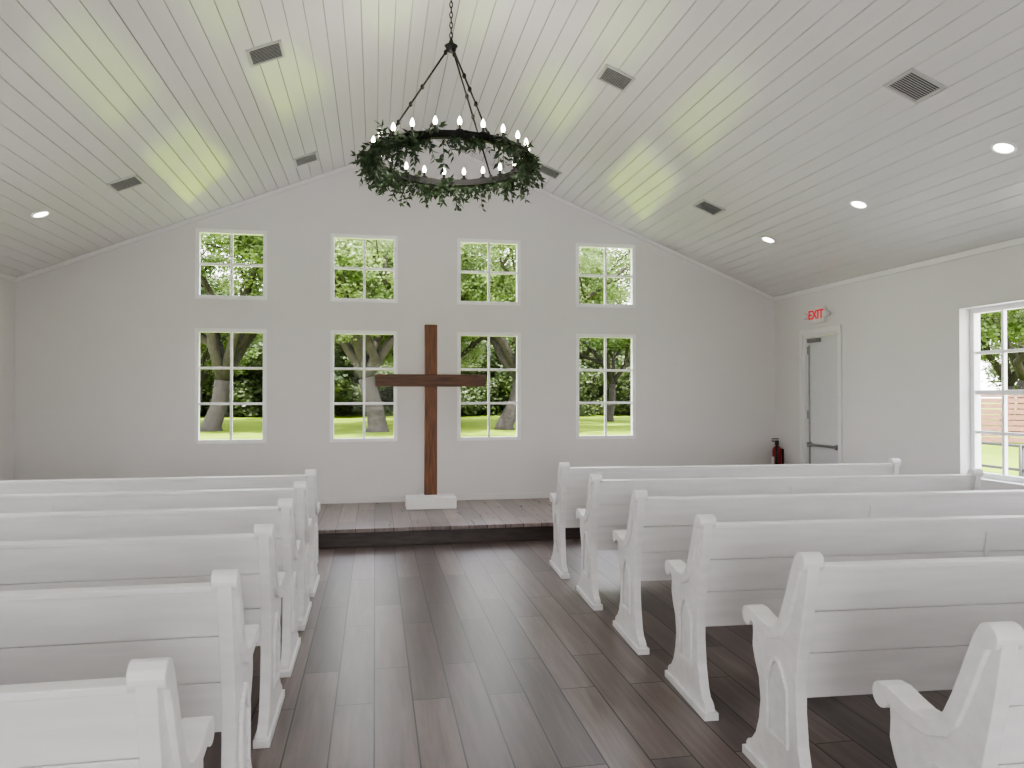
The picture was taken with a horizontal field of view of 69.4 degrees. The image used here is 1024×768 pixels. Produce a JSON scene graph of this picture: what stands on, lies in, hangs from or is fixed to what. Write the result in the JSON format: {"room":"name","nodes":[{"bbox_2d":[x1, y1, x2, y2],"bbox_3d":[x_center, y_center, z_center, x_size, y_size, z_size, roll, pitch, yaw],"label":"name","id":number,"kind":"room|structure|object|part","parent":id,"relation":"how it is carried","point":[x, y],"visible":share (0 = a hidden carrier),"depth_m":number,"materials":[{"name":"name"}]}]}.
{"room":"church","nodes":[
{"label":"church","id":0,"kind":"room"},
{"bbox_2d":[0,278,15,479],"bbox_3d":[-4.473,0.274,1.965,0.200,3.100,12.700,0,-1,-10],"label":"wall","id":1,"kind":"structure","parent":0,"point":[7,288],"depth_m":8.07,"materials":[{"name":"paint"}]},
{"bbox_2d":[0,272,16,281],"bbox_3d":[-4.363,-1.233,1.994,0.020,0.055,12.680,0,-1,-10],"label":"trim","id":2,"kind":"structure","parent":1,"relation":"attached to","point":[2,275],"depth_m":8.04,"materials":[{"name":"paint"}]},
{"bbox_2d":[14,143,774,497],"bbox_3d":[-1.022,-0.573,9.154,9.520,4.970,0.160,0,-1,-10],"label":"wall","id":3,"kind":"structure","parent":0,"point":[105,342],"depth_m":8.99,"materials":[{"name":"paint"}]},
{"bbox_2d":[16,147,404,281],"bbox_3d":[-3.259,-2.083,8.667,4.617,1.902,0.020,0,-1,-10],"label":"trim","id":4,"kind":"structure","parent":3,"relation":"attached to","point":[179,224],"depth_m":8.56,"materials":[{"name":"paint"}]},
{"bbox_2d":[194,328,266,443],"bbox_3d":[-3.290,0.024,8.677,0.800,1.345,0.070,0,-1,-10],"label":"window","id":5,"kind":"structure","parent":3,"relation":"in","point":[231,331],"depth_m":8.65,"materials":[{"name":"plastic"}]},
{"bbox_2d":[195,228,266,299],"bbox_3d":[-3.290,-1.399,8.695,0.800,0.820,0.070,0,-1,-10],"label":"window","id":6,"kind":"structure","parent":3,"relation":"in","point":[198,231],"depth_m":8.67,"materials":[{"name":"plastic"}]},
{"bbox_2d":[330,330,397,441],"bbox_3d":[-1.790,0.027,8.955,0.800,1.345,0.070,0,-1,-10],"label":"window","id":7,"kind":"structure","parent":3,"relation":"in","point":[332,332],"depth_m":8.93,"materials":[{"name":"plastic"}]},
{"bbox_2d":[330,233,397,302],"bbox_3d":[-1.790,-1.395,8.972,0.800,0.820,0.070,0,-1,-10],"label":"window","id":8,"kind":"structure","parent":3,"relation":"in","point":[333,236],"depth_m":8.95,"materials":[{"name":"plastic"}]},
{"bbox_2d":[317,492,555,503],"bbox_3d":[-1.006,1.396,9.044,9.170,0.070,0.015,0,-1,-10],"label":"baseboard","id":9,"kind":"structure","parent":3,"relation":"attached to","point":[541,494],"depth_m":9.10,"materials":[{"name":"paint"}]},
{"bbox_2d":[457,332,520,440],"bbox_3d":[-0.291,0.030,9.233,0.800,1.345,0.070,0,-1,-10],"label":"window","id":10,"kind":"structure","parent":3,"relation":"in","point":[459,334],"depth_m":9.22,"materials":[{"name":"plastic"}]},
{"bbox_2d":[457,238,520,305],"bbox_3d":[-0.291,-1.392,9.250,0.800,0.820,0.070,0,-1,-10],"label":"window","id":11,"kind":"structure","parent":3,"relation":"in","point":[517,243],"depth_m":9.23,"materials":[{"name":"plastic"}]},
{"bbox_2d":[430,139,773,300],"bbox_3d":[1.247,-2.073,9.502,4.617,1.902,0.020,0,-1,-10],"label":"trim","id":12,"kind":"structure","parent":3,"relation":"attached to","point":[434,141],"depth_m":9.52,"materials":[{"name":"paint"}]},
{"bbox_2d":[576,334,635,439],"bbox_3d":[1.199,0.034,9.508,0.800,1.345,0.070,0,-1,-10],"label":"window","id":13,"kind":"structure","parent":3,"relation":"in","point":[632,370],"depth_m":9.49,"materials":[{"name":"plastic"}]},
{"bbox_2d":[576,243,635,307],"bbox_3d":[1.199,-1.389,9.526,0.800,0.820,0.070,0,-1,-10],"label":"window","id":14,"kind":"structure","parent":3,"relation":"in","point":[584,245],"depth_m":9.51,"materials":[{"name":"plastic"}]},
{"bbox_2d":[0,0,1023,296],"bbox_3d":[0.148,-2.166,2.851,9.392,1.901,12.700,0,-1,-10],"label":"ceiling","id":15,"kind":"structure","parent":0,"point":[778,115],"depth_m":6.01,"materials":[{"name":"paint"}]},
{"bbox_2d":[31,210,50,217],"bbox_3d":[-4.338,-1.562,6.813,0.154,0.067,0.163,0,-1,-5],"label":"recessed light","id":16,"kind":"object","parent":15,"relation":"in","point":[39,214],"visible":1,"depth_m":6.81,"materials":[{"name":"paint"}]},
{"bbox_2d":[106,174,144,192],"bbox_3d":[-3.585,-1.862,6.875,0.270,0.012,0.270,-22,3,-10],"label":"ceiling vent","id":17,"kind":"object","parent":15,"relation":"in","point":[132,181],"depth_m":6.87,"materials":[{"name":"white metal"}]},
{"bbox_2d":[245,39,285,66],"bbox_3d":[-1.841,-2.473,5.537,0.270,0.012,0.270,-22,3,-10],"label":"ceiling vent","id":18,"kind":"object","parent":15,"relation":"in","point":[271,51],"depth_m":5.53,"materials":[{"name":"white metal"}]},
{"bbox_2d":[293,151,318,166],"bbox_3d":[-2.259,-2.465,8.125,0.270,0.012,0.270,-22,3,-10],"label":"ceiling vent","id":19,"kind":"object","parent":15,"relation":"in","point":[311,157],"depth_m":8.12,"materials":[{"name":"white metal"}]},
{"bbox_2d":[348,0,545,211],"bbox_3d":[-0.461,-2.214,5.448,1.446,1.667,1.442,0,-1,-7],"label":"chandelier","id":20,"kind":"object","parent":15,"relation":"hanging from","point":[374,168],"visible":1,"depth_m":5.25,"materials":[{"name":"green plant"}]},
{"bbox_3d":[-0.447,-2.329,5.438,1.170,1.438,1.170,0,-1,-10],"label":"frame","id":21,"kind":"part","parent":20,"relation":"part of","materials":[{"name":"black metal"}]},
{"bbox_2d":[538,163,561,179],"bbox_3d":[0.433,-2.487,8.664,0.270,0.012,0.270,22,-5,-9],"label":"ceiling vent","id":22,"kind":"object","parent":15,"relation":"in","point":[546,170],"depth_m":8.65,"materials":[{"name":"white metal"}]},
{"bbox_2d":[596,64,635,92],"bbox_3d":[0.860,-2.534,6.140,0.270,0.012,0.270,22,-5,-9],"label":"ceiling vent","id":23,"kind":"object","parent":15,"relation":"in","point":[609,75],"depth_m":6.14,"materials":[{"name":"white metal"}]},
{"bbox_2d":[693,199,725,215],"bbox_3d":[2.105,-1.885,7.919,0.270,0.012,0.270,22,-5,-9],"label":"ceiling vent","id":24,"kind":"object","parent":15,"relation":"in","point":[703,205],"depth_m":7.92,"materials":[{"name":"white metal"}]},
{"bbox_2d":[761,236,775,242],"bbox_3d":[2.818,-1.586,8.139,0.154,0.067,0.163,0,-1,-5],"label":"recessed light","id":25,"kind":"object","parent":15,"relation":"in","point":[764,238],"visible":1,"depth_m":8.13,"materials":[{"name":"paint"}]},
{"bbox_2d":[849,200,868,208],"bbox_3d":[3.100,-1.605,6.615,0.154,0.067,0.163,0,-1,-5],"label":"recessed light","id":26,"kind":"object","parent":15,"relation":"in","point":[858,204],"visible":1,"depth_m":6.61,"materials":[{"name":"paint"}]},
{"bbox_2d":[883,68,946,103],"bbox_3d":[2.626,-1.943,4.833,0.270,0.012,0.270,22,-5,-9],"label":"ceiling vent","id":27,"kind":"object","parent":15,"relation":"in","point":[912,85],"depth_m":4.83,"materials":[{"name":"white metal"}]},
{"bbox_2d":[990,141,1017,154],"bbox_3d":[3.382,-1.623,5.091,0.154,0.067,0.163,0,-1,-5],"label":"recessed light","id":28,"kind":"object","parent":15,"relation":"in","point":[1001,147],"visible":1,"depth_m":5.09,"materials":[{"name":"paint"}]},
{"bbox_2d":[203,539,951,767],"bbox_3d":[0.148,1.684,2.804,9.200,0.300,12.700,0,-1,-10],"label":"floor","id":29,"kind":"structure","parent":0,"point":[480,654],"depth_m":3.88,"materials":[{"name":"brown wood"}]},
{"bbox_2d":[0,657,214,767],"bbox_3d":[-2.244,1.052,1.507,3.000,0.934,0.545,0,-1,-10],"label":"pew","id":30,"kind":"object","parent":29,"relation":"on","point":[133,720],"visible":1,"depth_m":1.56,"materials":[{"name":"white paint"}]},
{"bbox_2d":[0,569,259,767],"bbox_3d":[-2.392,1.061,2.303,3.000,0.934,0.545,0,-1,-10],"label":"pew","id":31,"kind":"object","parent":29,"relation":"on","point":[65,634],"visible":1,"depth_m":2.34,"materials":[{"name":"white paint"}]},
{"bbox_2d":[0,524,285,748],"bbox_3d":[-2.545,1.071,3.129,3.000,0.934,0.545,0,-1,-10],"label":"pew","id":32,"kind":"object","parent":29,"relation":"on","point":[129,561],"visible":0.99,"depth_m":3.14,"materials":[{"name":"white paint"}]},
{"bbox_2d":[0,498,301,677],"bbox_3d":[-2.688,1.081,3.906,3.000,0.934,0.545,0,-1,-10],"label":"pew","id":33,"kind":"object","parent":29,"relation":"on","point":[33,526],"visible":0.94,"depth_m":3.89,"materials":[{"name":"white paint"}]},
{"bbox_2d":[0,481,311,630],"bbox_3d":[-2.830,1.090,4.673,3.000,0.934,0.545,0,-1,-10],"label":"pew","id":34,"kind":"object","parent":29,"relation":"on","point":[216,498],"visible":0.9,"depth_m":4.62,"materials":[{"name":"white paint"}]},
{"bbox_2d":[0,469,319,596],"bbox_3d":[-2.972,1.100,5.439,3.000,0.934,0.545,0,-1,-10],"label":"pew","id":35,"kind":"object","parent":29,"relation":"on","point":[258,481],"visible":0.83,"depth_m":5.35,"materials":[{"name":"white paint"}]},
{"bbox_2d":[318,498,580,547],"bbox_3d":[-0.848,1.509,8.187,9.200,0.182,1.755,0,-1,-10],"label":"platform","id":36,"kind":"object","parent":29,"relation":"on","point":[340,525],"visible":0.14,"depth_m":7.55,"materials":[{"name":"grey wood"}]},
{"bbox_2d":[375,324,485,509],"bbox_3d":[-0.941,0.370,8.568,1.270,2.110,0.320,0,-1,-10],"label":"wooden cross","id":37,"kind":"object","parent":36,"relation":"on","point":[430,380],"visible":1,"depth_m":8.51,"materials":[{"name":"brown wood"}]},
{"bbox_3d":[-0.941,0.320,8.569,0.144,2.010,0.100,0,-1,-10],"label":"post","id":38,"kind":"part","parent":37,"relation":"part of","materials":[{"name":"brown wood"}]},
{"bbox_2d":[549,458,900,578],"bbox_3d":[1.848,1.112,6.435,3.000,0.934,0.545,0,-1,-7],"label":"pew","id":39,"kind":"object","parent":29,"relation":"on","point":[570,495],"visible":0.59,"depth_m":6.16,"materials":[{"name":"white paint"}]},
{"bbox_2d":[576,468,982,610],"bbox_3d":[2.008,1.101,5.569,3.000,0.934,0.545,0,-1,-7],"label":"pew","id":40,"kind":"object","parent":29,"relation":"on","point":[607,509],"visible":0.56,"depth_m":5.31,"materials":[{"name":"white paint"}]},
{"bbox_2d":[613,490,1023,654],"bbox_3d":[2.168,1.091,4.704,3.000,0.934,0.545,0,-1,-7],"label":"pew","id":41,"kind":"object","parent":29,"relation":"on","point":[659,530],"visible":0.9,"depth_m":4.42,"materials":[{"name":"white paint"}]},
{"bbox_2d":[665,514,1023,720],"bbox_3d":[2.326,1.080,3.849,3.000,0.934,0.545,0,-1,-7],"label":"pew","id":42,"kind":"object","parent":29,"relation":"on","point":[730,566],"visible":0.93,"depth_m":3.55,"materials":[{"name":"white paint"}]},
{"bbox_2d":[742,552,1023,767],"bbox_3d":[2.479,1.070,3.023,3.000,0.934,0.545,0,-1,-7],"label":"pew","id":43,"kind":"object","parent":29,"relation":"on","point":[841,628],"visible":1,"depth_m":2.71,"materials":[{"name":"white paint"}]},
{"bbox_2d":[872,621,1023,767],"bbox_3d":[2.629,1.060,2.217,3.000,0.934,0.545,0,-1,-7],"label":"pew","id":44,"kind":"object","parent":29,"relation":"on","point":[980,724],"visible":1,"depth_m":1.88,"materials":[{"name":"white paint"}]},
{"bbox_2d":[774,244,1023,489],"bbox_3d":[4.770,0.295,3.677,0.200,3.100,12.700,0,-1,-10],"label":"wall","id":45,"kind":"structure","parent":0,"point":[906,334],"depth_m":7.45,"materials":[{"name":"paint"}]},
{"bbox_2d":[772,438,783,463],"bbox_3d":[3.469,0.930,9.683,0.172,0.437,0.120,0,-1,-32],"label":"fire extinguisher","id":46,"kind":"object","parent":45,"relation":"attached to","point":[777,452],"visible":0.8,"depth_m":9.64,"materials":[{"name":"red metal"}]},
{"bbox_2d":[802,305,830,323],"bbox_3d":[3.664,-0.831,8.907,0.075,0.200,0.520,0,-1,-10],"label":"exit sign","id":47,"kind":"object","parent":45,"relation":"attached to","point":[818,314],"visible":1,"depth_m":8.87,"materials":[{"name":"plastic"}]},
{"bbox_2d":[799,325,842,463],"bbox_3d":[3.793,0.379,8.895,0.220,2.100,0.840,0,-1,-10],"label":"door frame","id":48,"kind":"structure","parent":45,"relation":"in","point":[804,422],"depth_m":9.21,"materials":[{"name":"paint"}]},
{"bbox_2d":[808,334,837,463],"bbox_3d":[3.773,0.418,8.891,0.040,1.998,0.660,0,-1,-10],"label":"door slab","id":49,"kind":"structure","parent":48,"relation":"attached to","point":[823,354],"depth_m":8.89,"materials":[{"name":"paint"}]},
{"bbox_2d":[807,338,837,463],"bbox_3d":[3.729,0.409,8.901,0.047,1.940,0.635,0,-1,-10],"label":"bar","id":50,"kind":"object","parent":49,"relation":"attached to","point":[810,444],"visible":0.76,"depth_m":9.17,"materials":[{"name":"metal"}]},
{"bbox_2d":[774,237,1023,300],"bbox_3d":[4.663,-1.213,3.665,0.020,0.055,12.680,0,-1,-10],"label":"trim","id":51,"kind":"structure","parent":45,"relation":"attached to","point":[1018,241],"depth_m":7.33,"materials":[{"name":"paint"}]},
{"bbox_2d":[970,302,1023,482],"bbox_3d":[4.328,0.072,6.313,0.070,1.530,0.980,0,-1,-10],"label":"window","id":52,"kind":"structure","parent":45,"relation":"in","point":[976,392],"depth_m":6.61,"materials":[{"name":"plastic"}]},
{"label":"outside","id":53,"kind":"structure","parent":0,"visible":0},
{"bbox_3d":[1.894,1.752,-4.756,30.000,0.080,34.000,0,-1,-10],"label":"apron","id":54,"kind":"object","parent":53,"visible":0},
{"bbox_2d":[981,441,1023,476],"bbox_3d":[7.266,1.321,7.432,0.060,1.080,11.060,0,-1,-10],"label":"porch railing","id":55,"kind":"object","parent":54,"relation":"on","point":[1020,469],"visible":0.09,"depth_m":9.95,"materials":[{"name":"white wood"}]},
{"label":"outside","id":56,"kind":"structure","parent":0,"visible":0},
{"bbox_2d":[200,403,1023,475],"bbox_3d":[-12.744,2.641,68.803,300.000,0.001,260.000,0,-1,-10],"label":"lawn","id":57,"kind":"structure","parent":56,"point":[347,426],"depth_m":36.54,"materials":[{"name":"green plant"}]},
{"bbox_2d":[201,237,222,255],"bbox_3d":[-22.436,-3.816,38.318,16.465,12.464,13.252,1,-1,-40],"label":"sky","id":58,"kind":"structure","parent":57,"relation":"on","point":[205,248],"depth_m":43.80,"materials":[{"name":"white"}]},
{"bbox_2d":[200,271,262,408],"bbox_3d":[-19.476,-2.867,43.469,14.611,10.649,14.783,0,-1,34],"label":"live oak tree","id":59,"kind":"object","parent":57,"relation":"on","point":[204,354],"visible":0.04,"depth_m":43.25,"materials":[{"name":"green plant"}]},
{"bbox_2d":[200,233,338,431],"bbox_3d":[-14.114,-3.890,35.500,17.123,12.532,15.048,0,-1,-25],"label":"live oak tree","id":60,"kind":"object","parent":57,"relation":"on","point":[213,420],"visible":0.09,"depth_m":34.20,"materials":[{"name":"green plant"}]},
{"bbox_2d":[204,233,501,431],"bbox_3d":[-6.582,-3.479,35.061,14.461,11.704,15.247,-1,-1,39],"label":"live oak tree","id":61,"kind":"object","parent":57,"relation":"on","point":[347,252],"visible":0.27,"depth_m":32.99,"materials":[{"name":"green plant"}]},
{"bbox_2d":[200,333,630,417],"bbox_3d":[-13.355,-1.211,61.943,103.698,11.966,25.482,0,-1,-10],"label":"tree line","id":62,"kind":"object","parent":57,"relation":"on","point":[247,388],"visible":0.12,"depth_m":57.33,"materials":[{"name":"green plant"}]},
{"bbox_2d":[349,248,512,367],"bbox_3d":[-3.112,-3.138,43.943,14.661,11.213,14.940,0,-1,33],"label":"live oak tree","id":63,"kind":"object","parent":57,"relation":"on","point":[473,351],"visible":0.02,"depth_m":44.73,"materials":[{"name":"green plant"}]},
{"bbox_2d":[365,252,512,371],"bbox_3d":[-5.811,-3.069,46.503,12.157,11.121,15.066,0,-1,30],"label":"live oak tree","id":64,"kind":"object","parent":57,"relation":"on","point":[391,353],"visible":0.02,"depth_m":44.95,"materials":[{"name":"green plant"}]},
{"bbox_2d":[366,243,630,429],"bbox_3d":[0.720,-3.760,37.051,16.024,12.306,15.006,0,-1,27],"label":"live oak tree","id":65,"kind":"object","parent":57,"relation":"on","point":[473,286],"visible":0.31,"depth_m":34.66,"materials":[{"name":"green plant"}]},
{"bbox_2d":[579,248,630,421],"bbox_3d":[6.838,-3.806,46.897,18.161,12.605,13.159,0,-1,-13],"label":"live oak tree","id":66,"kind":"object","parent":57,"relation":"on","point":[619,346],"visible":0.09,"depth_m":46.73,"materials":[{"name":"green plant"}]},
{"bbox_2d":[981,341,1016,397],"bbox_3d":[48.812,-0.666,47.820,21.595,10.350,42.229,0,-1,-10],"label":"tree line","id":67,"kind":"object","parent":57,"relation":"on","point":[991,370],"visible":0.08,"depth_m":62.93,"materials":[{"name":"green plant"}]},
{"bbox_2d":[980,308,1023,431],"bbox_3d":[23.584,-4.402,32.914,15.434,13.472,15.206,0,-1,7],"label":"live oak tree","id":68,"kind":"object","parent":57,"relation":"on","point":[989,320],"visible":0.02,"depth_m":32.19,"materials":[{"name":"green plant"}]},
{"bbox_2d":[980,312,1023,420],"bbox_3d":[29.228,-3.686,43.365,14.494,12.295,14.456,0,-1,-30],"label":"live oak tree","id":69,"kind":"object","parent":57,"relation":"on","point":[1012,379],"visible":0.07,"depth_m":42.78,"materials":[{"name":"green plant"}]},
{"bbox_2d":[981,395,1023,443],"bbox_3d":[18.635,1.166,25.851,6.520,1.900,0.141,0,-1,30],"label":"fence","id":70,"kind":"object","parent":57,"relation":"on","point":[993,418],"visible":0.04,"depth_m":26.45,"materials":[{"name":"brown wood"}]}
]}

